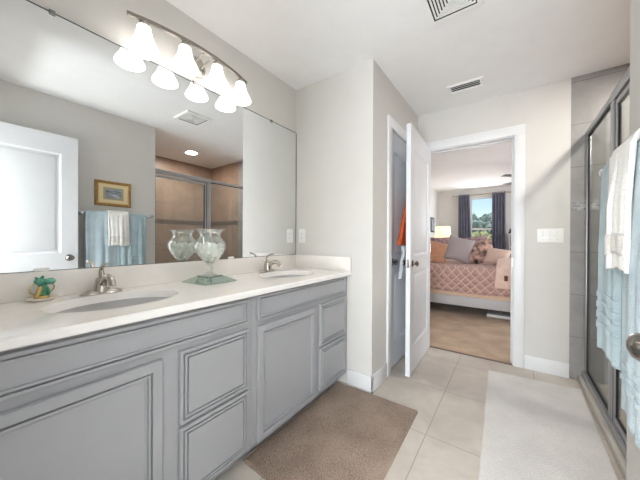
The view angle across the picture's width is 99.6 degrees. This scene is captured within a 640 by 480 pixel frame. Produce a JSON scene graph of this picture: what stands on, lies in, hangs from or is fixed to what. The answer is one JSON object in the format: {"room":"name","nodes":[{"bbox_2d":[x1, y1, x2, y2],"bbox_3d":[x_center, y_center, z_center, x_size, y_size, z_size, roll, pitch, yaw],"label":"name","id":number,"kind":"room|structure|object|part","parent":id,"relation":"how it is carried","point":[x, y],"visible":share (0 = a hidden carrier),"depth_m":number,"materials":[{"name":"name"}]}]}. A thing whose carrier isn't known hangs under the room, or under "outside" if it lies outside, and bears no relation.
{"room":"bathroom","nodes":[
{"label":"bathroom","id":0,"kind":"room"},
{"bbox_2d":[29,0,295,131],"bbox_3d":[-0.794,-0.107,1.677,0.100,2.440,2.092,0,0,35],"label":"wall","id":1,"kind":"structure","parent":0,"point":[271,98],"depth_m":1.56,"materials":[{"name":"beige paint"}]},
{"bbox_2d":[0,254,295,303],"bbox_3d":[-0.746,0.183,1.644,0.019,0.110,1.848,0,0,35],"label":"backsplash","id":2,"kind":"structure","parent":1,"relation":"attached to","point":[14,287],"depth_m":1.35,"materials":[{"name":"stone"}]},
{"bbox_2d":[0,0,296,273],"bbox_3d":[-0.736,-0.412,1.659,0.012,1.084,1.811,0,0,35],"label":"vanity mirror","id":3,"kind":"object","parent":1,"relation":"attached to","point":[110,154],"visible":1,"depth_m":1.31,"materials":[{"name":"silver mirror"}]},
{"bbox_2d":[127,10,250,105],"bbox_3d":[-0.694,-1.017,1.562,0.188,0.182,0.720,0,0,35],"label":"vanity light","id":4,"kind":"object","parent":1,"relation":"attached to","point":[141,44],"visible":1,"depth_m":1.48,"materials":[{"name":"white glass"}]},
{"bbox_3d":[-0.864,-0.987,1.328,0.137,0.122,0.137,0,0,35],"label":"lamp shade","id":5,"kind":"part","parent":4,"relation":"part of","materials":[{"name":"white glass"}]},
{"bbox_3d":[-0.732,-0.987,1.467,0.137,0.122,0.137,0,0,35],"label":"lamp shade","id":6,"kind":"part","parent":4,"relation":"part of","materials":[{"name":"white glass"}]},
{"bbox_3d":[-0.741,-1.046,1.637,0.022,0.124,0.105,0,0,35],"label":"wall plate","id":7,"kind":"part","parent":4,"relation":"part of","materials":[{"name":"silver metal"}]},
{"bbox_3d":[-0.711,-1.061,1.585,0.115,0.042,0.011,0,0,35],"label":"arm","id":8,"kind":"part","parent":4,"relation":"part of","materials":[{"name":"silver metal"}]},
{"bbox_3d":[-0.681,-1.061,1.626,0.115,0.042,0.011,0,0,35],"label":"arm","id":9,"kind":"part","parent":4,"relation":"part of","materials":[{"name":"silver metal"}]},
{"bbox_3d":[-0.619,-0.987,1.627,0.137,0.122,0.137,0,0,35],"label":"lamp shade","id":10,"kind":"part","parent":4,"relation":"part of","materials":[{"name":"white glass"}]},
{"bbox_3d":[-0.530,-0.987,1.803,0.137,0.122,0.137,0,0,35],"label":"lamp shade","id":11,"kind":"part","parent":4,"relation":"part of","materials":[{"name":"white glass"}]},
{"bbox_2d":[296,59,417,383],"bbox_3d":[0.413,-0.105,2.653,0.736,2.440,1.138,0,0,35],"label":"wall","id":12,"kind":"structure","parent":0,"point":[341,118],"depth_m":2.11,"materials":[{"name":"beige paint"}]},
{"bbox_2d":[299,229,304,242],"bbox_3d":[-0.158,-0.036,2.355,0.075,0.122,0.010,0,0,35],"label":"outlet","id":13,"kind":"object","parent":12,"relation":"attached to","point":[301,231],"visible":1,"depth_m":2.35,"materials":[{"name":"white plastic"}]},
{"bbox_2d":[347,363,386,393],"bbox_3d":[0.376,1.056,2.133,0.212,0.122,0.279,0,0,35],"label":"baseboard","id":14,"kind":"structure","parent":12,"relation":"attached to","point":[364,382],"depth_m":2.03,"materials":[{"name":"white paint"}]},
{"bbox_2d":[391,133,406,367],"bbox_3d":[0.794,0.088,2.563,0.084,2.035,0.705,0,0,35],"label":"door","id":15,"kind":"structure","parent":12,"relation":"in","point":[399,147],"depth_m":2.46,"materials":[{"name":"white paint"}]},
{"bbox_2d":[166,0,629,191],"bbox_3d":[2.182,-1.355,2.190,4.800,0.080,10.300,0,0,35],"label":"ceiling","id":16,"kind":"structure","parent":0,"point":[515,45],"depth_m":1.83,"materials":[{"name":"white paint"}]},
{"bbox_2d":[421,0,483,25],"bbox_3d":[0.713,-1.310,1.462,0.282,0.017,0.272,0,0,35],"label":"ceiling vent","id":17,"kind":"object","parent":16,"relation":"in","point":[437,11],"visible":1,"depth_m":1.52,"materials":[{"name":"white plastic"}]},
{"bbox_2d":[447,76,484,94],"bbox_3d":[1.243,-1.313,2.312,0.270,0.013,0.144,0,0,35],"label":"ceiling vent","id":18,"kind":"object","parent":16,"relation":"in","point":[477,82],"visible":1,"depth_m":2.30,"materials":[{"name":"white plastic"}]},
{"bbox_2d":[501,174,510,184],"bbox_3d":[3.851,-1.165,4.439,1.445,0.300,1.518,0,0,35],"label":"ceiling fan","id":19,"kind":"object","parent":16,"relation":"hanging from","point":[505,175],"visible":0.11,"depth_m":4.50,"materials":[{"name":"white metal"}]},
{"bbox_2d":[216,302,626,479],"bbox_3d":[2.170,1.149,2.199,4.800,0.072,10.300,0,0,35],"label":"floor","id":20,"kind":"structure","parent":0,"point":[447,389],"depth_m":1.97,"materials":[{"name":"tile"}]},
{"bbox_2d":[0,274,250,479],"bbox_3d":[-0.772,0.659,1.159,0.542,0.912,1.025,0,0,35],"label":"vanity cabinet","id":21,"kind":"object","parent":20,"relation":"on","point":[168,397],"depth_m":0.92,"materials":[{"name":"grey paint"}]},
{"bbox_3d":[-0.710,0.725,0.796,0.019,0.584,0.462,0,0,35],"label":"door","id":22,"kind":"part","parent":21,"relation":"part of","materials":[{"name":"grey paint"}]},
{"bbox_3d":[-0.631,0.221,1.551,0.208,0.036,0.208,0,0,31],"label":"vase plinth","id":23,"kind":"part","parent":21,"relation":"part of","materials":[{"name":"green glass"}]},
{"bbox_3d":[-0.445,0.868,1.171,0.017,0.287,0.332,0,0,35],"label":"drawer","id":24,"kind":"part","parent":21,"relation":"part of","materials":[{"name":"grey paint"}]},
{"bbox_3d":[-0.444,0.569,1.170,0.017,0.285,0.332,0,0,35],"label":"drawer","id":25,"kind":"part","parent":21,"relation":"part of","materials":[{"name":"grey paint"}]},
{"bbox_3d":[-0.630,0.070,1.551,0.184,0.265,0.184,0,0,35],"label":"glass vase","id":26,"kind":"object","parent":21,"relation":"on","visible":0},
{"bbox_2d":[204,241,210,247],"bbox_3d":[-0.622,0.028,1.496,0.036,0.042,0.035,0,0,16],"label":"pebble","id":27,"kind":"object","parent":26,"relation":"in","point":[207,244],"visible":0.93,"depth_m":1.48,"materials":[{"name":"white stone"}]},
{"bbox_2d":[205,247,211,254],"bbox_3d":[-0.615,0.060,1.492,0.036,0.043,0.041,0,0,43],"label":"pebble","id":28,"kind":"object","parent":26,"relation":"in","point":[208,251],"visible":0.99,"depth_m":1.48,"materials":[{"name":"white stone"}]},
{"bbox_2d":[209,243,215,250],"bbox_3d":[-0.596,0.041,1.502,0.039,0.046,0.044,0,0,-22],"label":"pebble","id":29,"kind":"object","parent":26,"relation":"in","point":[212,246],"visible":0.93,"depth_m":1.49,"materials":[{"name":"white stone"}]},
{"bbox_2d":[241,275,346,458],"bbox_3d":[-0.271,0.691,1.863,0.542,0.848,0.939,0,0,35],"label":"vanity cabinet","id":30,"kind":"object","parent":20,"relation":"on","point":[298,334],"visible":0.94,"depth_m":1.58,"materials":[{"name":"grey paint"}]},
{"bbox_2d":[0,254,350,351],"bbox_3d":[-0.523,0.242,1.486,0.565,0.226,1.848,0,0,35],"label":"countertop","id":31,"kind":"structure","parent":30,"relation":"on","point":[23,323],"depth_m":1.18,"materials":[{"name":"stone"}]},
{"bbox_2d":[24,295,58,301],"bbox_3d":[-1.093,0.232,1.062,0.076,0.013,0.096,0,0,35],"label":"dish","id":32,"kind":"object","parent":31,"relation":"on","point":[31,299],"visible":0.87,"depth_m":1.05,"materials":[{"name":"white ceramic"}]},
{"bbox_2d":[28,275,56,298],"bbox_3d":[-1.092,0.184,1.064,0.048,0.091,0.092,0,0,10],"label":"figurine","id":33,"kind":"object","parent":32,"relation":"on","point":[43,291],"visible":1,"depth_m":1.05,"materials":[{"name":"green ceramic"}]},
{"bbox_3d":[-1.092,0.201,1.051,0.020,0.042,0.028,0,0,25],"label":"leg","id":34,"kind":"part","parent":33,"relation":"part of","materials":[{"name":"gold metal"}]},
{"bbox_2d":[79,262,122,295],"bbox_3d":[-0.957,0.168,1.173,0.145,0.141,0.173,0,0,-27],"label":"faucet","id":35,"kind":"object","parent":31,"relation":"on","point":[102,284],"visible":1,"depth_m":1.18,"materials":[{"name":"silver metal"}]},
{"bbox_3d":[-0.976,0.229,1.210,0.061,0.018,0.160,0,0,35],"label":"plate","id":36,"kind":"part","parent":35,"relation":"part of","materials":[{"name":"silver metal"}]},
{"bbox_3d":[-0.958,0.135,1.197,0.075,0.075,0.026,0,0,35],"label":"lever handle","id":37,"kind":"part","parent":35,"relation":"part of","materials":[{"name":"silver metal"}]},
{"bbox_3d":[-0.919,0.179,1.170,0.146,0.066,0.034,0,0,35],"label":"spout","id":38,"kind":"part","parent":35,"relation":"part of","materials":[{"name":"silver metal"}]},
{"bbox_2d":[40,290,178,312],"bbox_3d":[-0.813,0.297,1.094,0.330,0.116,0.450,0,0,35],"label":"basin","id":39,"kind":"object","parent":31,"relation":"in","point":[54,306],"depth_m":1.14,"materials":[{"name":"white ceramic"}]},
{"bbox_2d":[259,253,281,272],"bbox_3d":[-0.374,0.168,1.992,0.145,0.141,0.173,0,0,-27],"label":"faucet","id":40,"kind":"object","parent":31,"relation":"on","point":[267,265],"visible":1,"depth_m":2.00,"materials":[{"name":"silver metal"}]},
{"bbox_3d":[-0.393,0.229,2.029,0.061,0.018,0.160,0,0,35],"label":"plate","id":41,"kind":"part","parent":40,"relation":"part of","materials":[{"name":"silver metal"}]},
{"bbox_3d":[-0.337,0.179,1.989,0.146,0.066,0.034,0,0,35],"label":"spout","id":42,"kind":"part","parent":40,"relation":"part of","materials":[{"name":"silver metal"}]},
{"bbox_2d":[258,270,313,277],"bbox_3d":[-0.230,0.297,1.913,0.330,0.116,0.450,0,0,35],"label":"basin","id":43,"kind":"object","parent":31,"relation":"in","point":[281,272],"depth_m":2.06,"materials":[{"name":"white ceramic"}]},
{"bbox_3d":[-0.171,0.725,1.553,0.019,0.584,0.492,0,0,35],"label":"door","id":44,"kind":"part","parent":30,"relation":"part of","materials":[{"name":"grey paint"}]},
{"bbox_3d":[0.096,0.861,1.931,0.017,0.281,0.337,0,0,35],"label":"drawer","id":45,"kind":"part","parent":30,"relation":"part of","materials":[{"name":"grey paint"}]},
{"bbox_3d":[0.097,0.567,1.930,0.017,0.276,0.337,0,0,35],"label":"drawer","id":46,"kind":"part","parent":30,"relation":"part of","materials":[{"name":"grey paint"}]},
{"bbox_2d":[243,382,417,479],"bbox_3d":[0.120,1.109,1.543,0.630,0.015,0.950,0,0,35],"label":"bath mat","id":47,"kind":"object","parent":20,"relation":"on","point":[348,432],"visible":1,"depth_m":1.49,"materials":[{"name":"brown fabric"}]},
{"bbox_2d":[430,289,510,311],"bbox_3d":[2.643,0.491,4.772,2.100,1.250,1.960,0,0,35],"label":"bed","id":48,"kind":"object","parent":20,"relation":"on","point":[498,303],"visible":0.07,"depth_m":3.90,"materials":[{"name":"grey fabric"}]},
{"bbox_2d":[430,241,447,262],"bbox_3d":[1.910,0.200,4.532,0.531,0.476,0.261,0,0,0],"label":"pillow","id":49,"kind":"object","parent":48,"relation":"on","point":[438,250],"visible":0.59,"depth_m":4.45,"materials":[{"name":"orange fabric"}]},
{"bbox_2d":[430,259,510,296],"bbox_3d":[2.677,0.576,4.742,2.010,0.401,2.013,0,0,35],"label":"bedspread","id":50,"kind":"object","parent":48,"relation":"on","point":[452,275],"visible":0.32,"depth_m":3.94,"materials":[{"name":"pink fabric"}]},
{"bbox_2d":[430,237,452,259],"bbox_3d":[2.163,0.145,4.904,0.553,0.418,0.207,0,0,9],"label":"pillow","id":51,"kind":"object","parent":50,"relation":"on","point":[445,240],"visible":0.22,"depth_m":4.88,"materials":[{"name":"pink fabric"}]},
{"bbox_2d":[443,234,474,263],"bbox_3d":[2.247,0.152,4.366,0.493,0.496,0.202,0,0,18],"label":"pillow","id":52,"kind":"object","parent":50,"relation":"on","point":[458,249],"visible":1,"depth_m":4.30,"materials":[{"name":"grey fabric"}]},
{"bbox_2d":[462,235,486,241],"bbox_3d":[2.612,0.133,4.621,0.552,0.460,0.203,0,0,26],"label":"pillow","id":53,"kind":"object","parent":50,"relation":"on","point":[484,237],"visible":0.13,"depth_m":4.59,"materials":[{"name":"pink fabric"}]},
{"bbox_2d":[469,238,492,263],"bbox_3d":[2.548,0.194,4.324,0.528,0.458,0.206,0,0,16],"label":"pillow","id":54,"kind":"object","parent":50,"relation":"on","point":[479,250],"visible":0.53,"depth_m":4.27,"materials":[{"name":"beige fabric"}]},
{"bbox_2d":[483,247,510,264],"bbox_3d":[2.677,0.253,4.084,0.230,0.276,0.312,0,0,-32],"label":"pillow","id":55,"kind":"object","parent":50,"relation":"on","point":[493,254],"visible":0.73,"depth_m":4.04,"materials":[{"name":"fabric"}]},
{"bbox_2d":[494,257,510,289],"bbox_3d":[2.759,0.462,3.777,0.512,0.441,0.662,0,0,35],"label":"throw blanket","id":56,"kind":"object","parent":50,"relation":"on","point":[503,268],"visible":0.34,"depth_m":3.63,"materials":[{"name":"fabric"}]},
{"bbox_3d":[2.660,0.640,4.754,2.010,0.428,1.928,0,0,35],"label":"mattress","id":57,"kind":"part","parent":48,"relation":"part of","materials":[{"name":"fabric"}]},
{"bbox_2d":[430,346,512,365],"bbox_3d":[1.419,1.117,2.646,0.771,0.007,0.028,0,0,35],"label":"threshold","id":58,"kind":"object","parent":20,"relation":"on","point":[430,346],"visible":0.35,"depth_m":2.61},
{"bbox_2d":[487,309,509,319],"bbox_3d":[2.749,1.097,3.917,0.550,0.042,0.330,0,0,35],"label":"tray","id":59,"kind":"object","parent":20,"relation":"on","point":[491,313],"visible":0.55,"depth_m":3.91,"materials":[{"name":"white plastic"}]},
{"bbox_2d":[508,232,510,257],"bbox_3d":[4.630,0.470,6.167,0.550,1.300,0.451,0,0,35],"label":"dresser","id":60,"kind":"object","parent":20,"relation":"on","point":[508,232],"visible":0.16,"depth_m":6.15,"materials":[{"name":"grey wood"}]},
{"bbox_2d":[478,370,617,479],"bbox_3d":[1.317,1.117,1.638,0.590,0.011,1.355,0,0,35],"label":"bath mat","id":61,"kind":"object","parent":20,"relation":"on","point":[533,429],"visible":1,"depth_m":1.54,"materials":[{"name":"white fabric"}]},
{"bbox_2d":[578,375,625,479],"bbox_3d":[1.681,1.103,1.541,0.095,0.045,1.480,0,0,35],"label":"curb","id":62,"kind":"object","parent":20,"relation":"on","point":[620,459],"visible":0.44,"depth_m":1.56,"materials":[{"name":"beige stone"}]},
{"bbox_2d":[582,66,629,458],"bbox_3d":[1.678,0.108,1.543,0.081,1.942,1.478,0,0,35],"label":"shower door frame","id":63,"kind":"structure","parent":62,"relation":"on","point":[610,408],"depth_m":1.60,"materials":[{"name":"metal"}]},
{"bbox_3d":[1.693,-0.835,1.532,0.038,0.056,1.478,0,0,35],"label":"header rail","id":64,"kind":"part","parent":63,"relation":"part of","materials":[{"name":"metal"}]},
{"bbox_3d":[1.710,0.118,1.566,0.036,1.845,0.065,0,0,35],"label":"post","id":65,"kind":"part","parent":63,"relation":"part of","materials":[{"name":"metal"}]},
{"bbox_3d":[1.482,0.120,1.246,0.024,1.830,0.710,0,0,35],"label":"door frame","id":66,"kind":"part","parent":63,"relation":"part of","materials":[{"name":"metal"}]},
{"bbox_3d":[2.884,0.786,6.356,0.540,0.650,0.499,0,0,35],"label":"nightstand","id":67,"kind":"object","parent":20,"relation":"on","visible":0},
{"bbox_2d":[435,226,450,237],"bbox_3d":[2.889,0.072,6.364,0.359,0.778,0.359,0,0,35],"label":"table lamp","id":68,"kind":"object","parent":67,"relation":"on","point":[440,231],"visible":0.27,"depth_m":6.22,"materials":[{"name":"beige fabric"}]},
{"bbox_2d":[430,188,437,237],"bbox_3d":[1.808,-0.109,5.550,0.110,2.440,4.960,0,0,35],"label":"wall","id":69,"kind":"structure","parent":0,"point":[434,194],"depth_m":7.18,"materials":[{"name":"beige paint"}]},
{"bbox_2d":[430,217,433,231],"bbox_3d":[2.896,-0.389,6.960,0.024,0.380,0.340,0,0,35],"label":"wall picture","id":70,"kind":"object","parent":69,"relation":"attached to","point":[431,218],"visible":1,"depth_m":6.84,"materials":[{"name":"black metal"}]},
{"bbox_2d":[438,186,510,249],"bbox_3d":[5.110,-0.096,6.318,4.800,2.440,0.120,0,0,35],"label":"wall","id":71,"kind":"structure","parent":0,"point":[447,204],"depth_m":7.28,"materials":[{"name":"beige paint"}]},
{"bbox_2d":[470,196,491,236],"bbox_3d":[4.182,-0.355,6.935,0.630,1.495,0.110,0,0,35],"label":"window","id":72,"kind":"structure","parent":71,"relation":"in","point":[471,199],"depth_m":7.04,"materials":[{"name":"white paint"}]},
{"bbox_2d":[452,191,510,196],"bbox_3d":[4.127,-1.158,6.866,1.410,0.052,0.126,0,0,35],"label":"curtain rod","id":73,"kind":"object","parent":71,"relation":"attached to","point":[510,191],"visible":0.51,"depth_m":6.84,"materials":[{"name":"silver metal"}]},
{"bbox_2d":[458,194,470,237],"bbox_3d":[3.796,-0.050,7.056,0.350,2.270,0.076,0,0,35],"label":"curtain","id":74,"kind":"object","parent":73,"relation":"hanging from","point":[464,224],"visible":0.5,"depth_m":7.07,"materials":[{"name":"fabric"}]},
{"bbox_2d":[492,191,505,249],"bbox_3d":[4.387,-0.046,6.636,0.289,2.270,0.076,0,0,35],"label":"curtain","id":75,"kind":"object","parent":73,"relation":"hanging from","point":[498,199],"visible":0.59,"depth_m":6.62,"materials":[{"name":"fabric"}]},
{"bbox_2d":[418,78,570,362],"bbox_3d":[1.200,-0.102,2.865,2.132,2.440,0.120,0,0,35],"label":"wall","id":76,"kind":"structure","parent":0,"point":[545,110],"depth_m":2.30,"materials":[{"name":"beige paint"}]},
{"bbox_2d":[402,123,430,376],"bbox_3d":[0.927,0.082,2.509,0.132,2.052,0.772,0,0,33],"label":"door","id":77,"kind":"structure","parent":76,"relation":"in","point":[418,153],"depth_m":2.37,"materials":[{"name":"white paint"}]},
{"bbox_2d":[398,246,405,278],"bbox_3d":[0.774,0.190,2.415,0.041,0.277,0.334,0,0,35],"label":"shirt","id":78,"kind":"object","parent":77,"relation":"hanging from","point":[402,269],"visible":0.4,"depth_m":2.31,"materials":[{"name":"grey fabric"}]},
{"bbox_3d":[0.783,0.194,2.217,0.050,0.060,0.060,0,0,33],"label":"knob","id":79,"kind":"part","parent":77,"relation":"part of","materials":[{"name":"grey metal"}]},
{"bbox_2d":[524,354,568,377],"bbox_3d":[1.905,1.062,2.280,0.292,0.122,0.016,0,0,35],"label":"baseboard","id":80,"kind":"structure","parent":76,"relation":"attached to","point":[543,365],"depth_m":2.27,"materials":[{"name":"white paint"}]},
{"bbox_2d":[537,228,563,242],"bbox_3d":[1.927,-0.036,2.264,0.172,0.118,0.016,0,0,35],"label":"light switch","id":81,"kind":"object","parent":76,"relation":"attached to","point":[543,235],"visible":1,"depth_m":2.26,"materials":[{"name":"white plastic"}]},
{"bbox_2d":[569,63,629,387],"bbox_3d":[2.202,-0.095,2.152,0.328,2.440,0.120,0,0,35],"label":"wall tile strip","id":82,"kind":"object","parent":76,"relation":"attached to","point":[590,92],"visible":0.43,"depth_m":2.15,"materials":[{"name":"grey tile"}]},
{"bbox_2d":[570,200,599,210],"bbox_3d":[2.170,-0.271,2.105,0.328,0.073,0.014,0,0,35],"label":"tile band","id":83,"kind":"object","parent":82,"relation":"attached to","point":[581,205],"visible":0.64,"depth_m":2.15,"materials":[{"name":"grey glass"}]},
{"bbox_2d":[626,0,639,479],"bbox_3d":[0.762,-0.095,0.360,0.117,2.440,1.510,0,0,35],"label":"wall","id":84,"kind":"structure","parent":0,"point":[633,452],"depth_m":0.96,"materials":[{"name":"beige paint"}]},
{"bbox_3d":[0.895,-0.250,0.726,0.092,0.052,0.682,0,0,35],"label":"towel bar","id":85,"kind":"object","parent":84,"relation":"attached to","visible":0},
{"bbox_2d":[596,162,621,370],"bbox_3d":[0.930,0.050,0.842,0.068,0.641,0.262,0,0,35],"label":"bath towel","id":86,"kind":"object","parent":85,"relation":"hanging from","point":[608,303],"visible":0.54,"depth_m":0.84,"materials":[{"name":"fabric"}]},
{"bbox_2d":[604,128,639,273],"bbox_3d":[0.851,-0.101,0.733,0.101,0.372,0.187,0,0,35],"label":"hand towel","id":87,"kind":"object","parent":85,"relation":"hanging from","point":[619,208],"visible":1,"depth_m":0.71,"materials":[{"name":"white fabric"}]},
{"bbox_2d":[620,139,639,448],"bbox_3d":[0.775,0.102,0.627,0.072,0.746,0.288,0,0,35],"label":"bath towel","id":88,"kind":"object","parent":85,"relation":"hanging from","point":[630,288],"visible":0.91,"depth_m":0.66,"materials":[{"name":"white fabric"}]},
{"bbox_3d":[-0.514,-0.100,0.268,2.350,2.440,0.120,0,0,35],"label":"wall","id":89,"kind":"structure","parent":0,"visible":0},
{"bbox_2d":[625,332,639,361],"bbox_3d":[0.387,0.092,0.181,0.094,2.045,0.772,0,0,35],"label":"door knob","id":90,"kind":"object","parent":89,"relation":"in","point":[632,343],"depth_m":0.46,"materials":[{"name":"silver metal"}]},
{"label":"outside","id":91,"kind":"structure","parent":0,"visible":0},
{"bbox_3d":[12.365,1.504,20.842,28.000,0.200,31.700,0,0,35],"label":"lawn","id":92,"kind":"structure","parent":91,"visible":0},
{"bbox_2d":[472,213,482,231],"bbox_3d":[7.678,-0.040,14.422,1.838,2.904,1.918,0,0,35],"label":"tree","id":93,"kind":"object","parent":92,"relation":"on","point":[476,223],"visible":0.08,"depth_m":13.73,"materials":[{"name":"green plant"}]},
{"bbox_2d":[472,230,491,241],"bbox_3d":[6.165,0.552,10.610,1.641,1.905,1.660,0,0,8],"label":"bush","id":94,"kind":"object","parent":92,"relation":"on","point":[477,233],"visible":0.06,"depth_m":10.22,"materials":[{"name":"green plant"}]},
{"bbox_2d":[478,213,491,231],"bbox_3d":[10.519,-0.164,16.780,1.896,3.160,1.712,0,0,-10],"label":"tree","id":95,"kind":"object","parent":92,"relation":"on","point":[486,217],"visible":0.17,"depth_m":16.46,"materials":[{"name":"green plant"}]},
{"bbox_2d":[481,218,491,233],"bbox_3d":[9.851,0.048,14.823,1.914,2.746,1.852,0,0,35],"label":"tree","id":96,"kind":"object","parent":92,"relation":"on","point":[488,223],"visible":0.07,"depth_m":14.90,"materials":[{"name":"green plant"}]},
{"bbox_3d":[0.800,-0.442,2.401,0.034,0.060,0.024,0,0,35],"label":"hook","id":97,"kind":"object","parent":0,"visible":0},
{"bbox_2d":[397,198,405,244],"bbox_3d":[0.777,-0.195,2.408,0.058,0.478,0.375,0,0,35],"label":"jacket","id":98,"kind":"object","parent":97,"relation":"hanging from","point":[402,233],"visible":0.29,"depth_m":2.31,"materials":[{"name":"fabric"}]}
]}

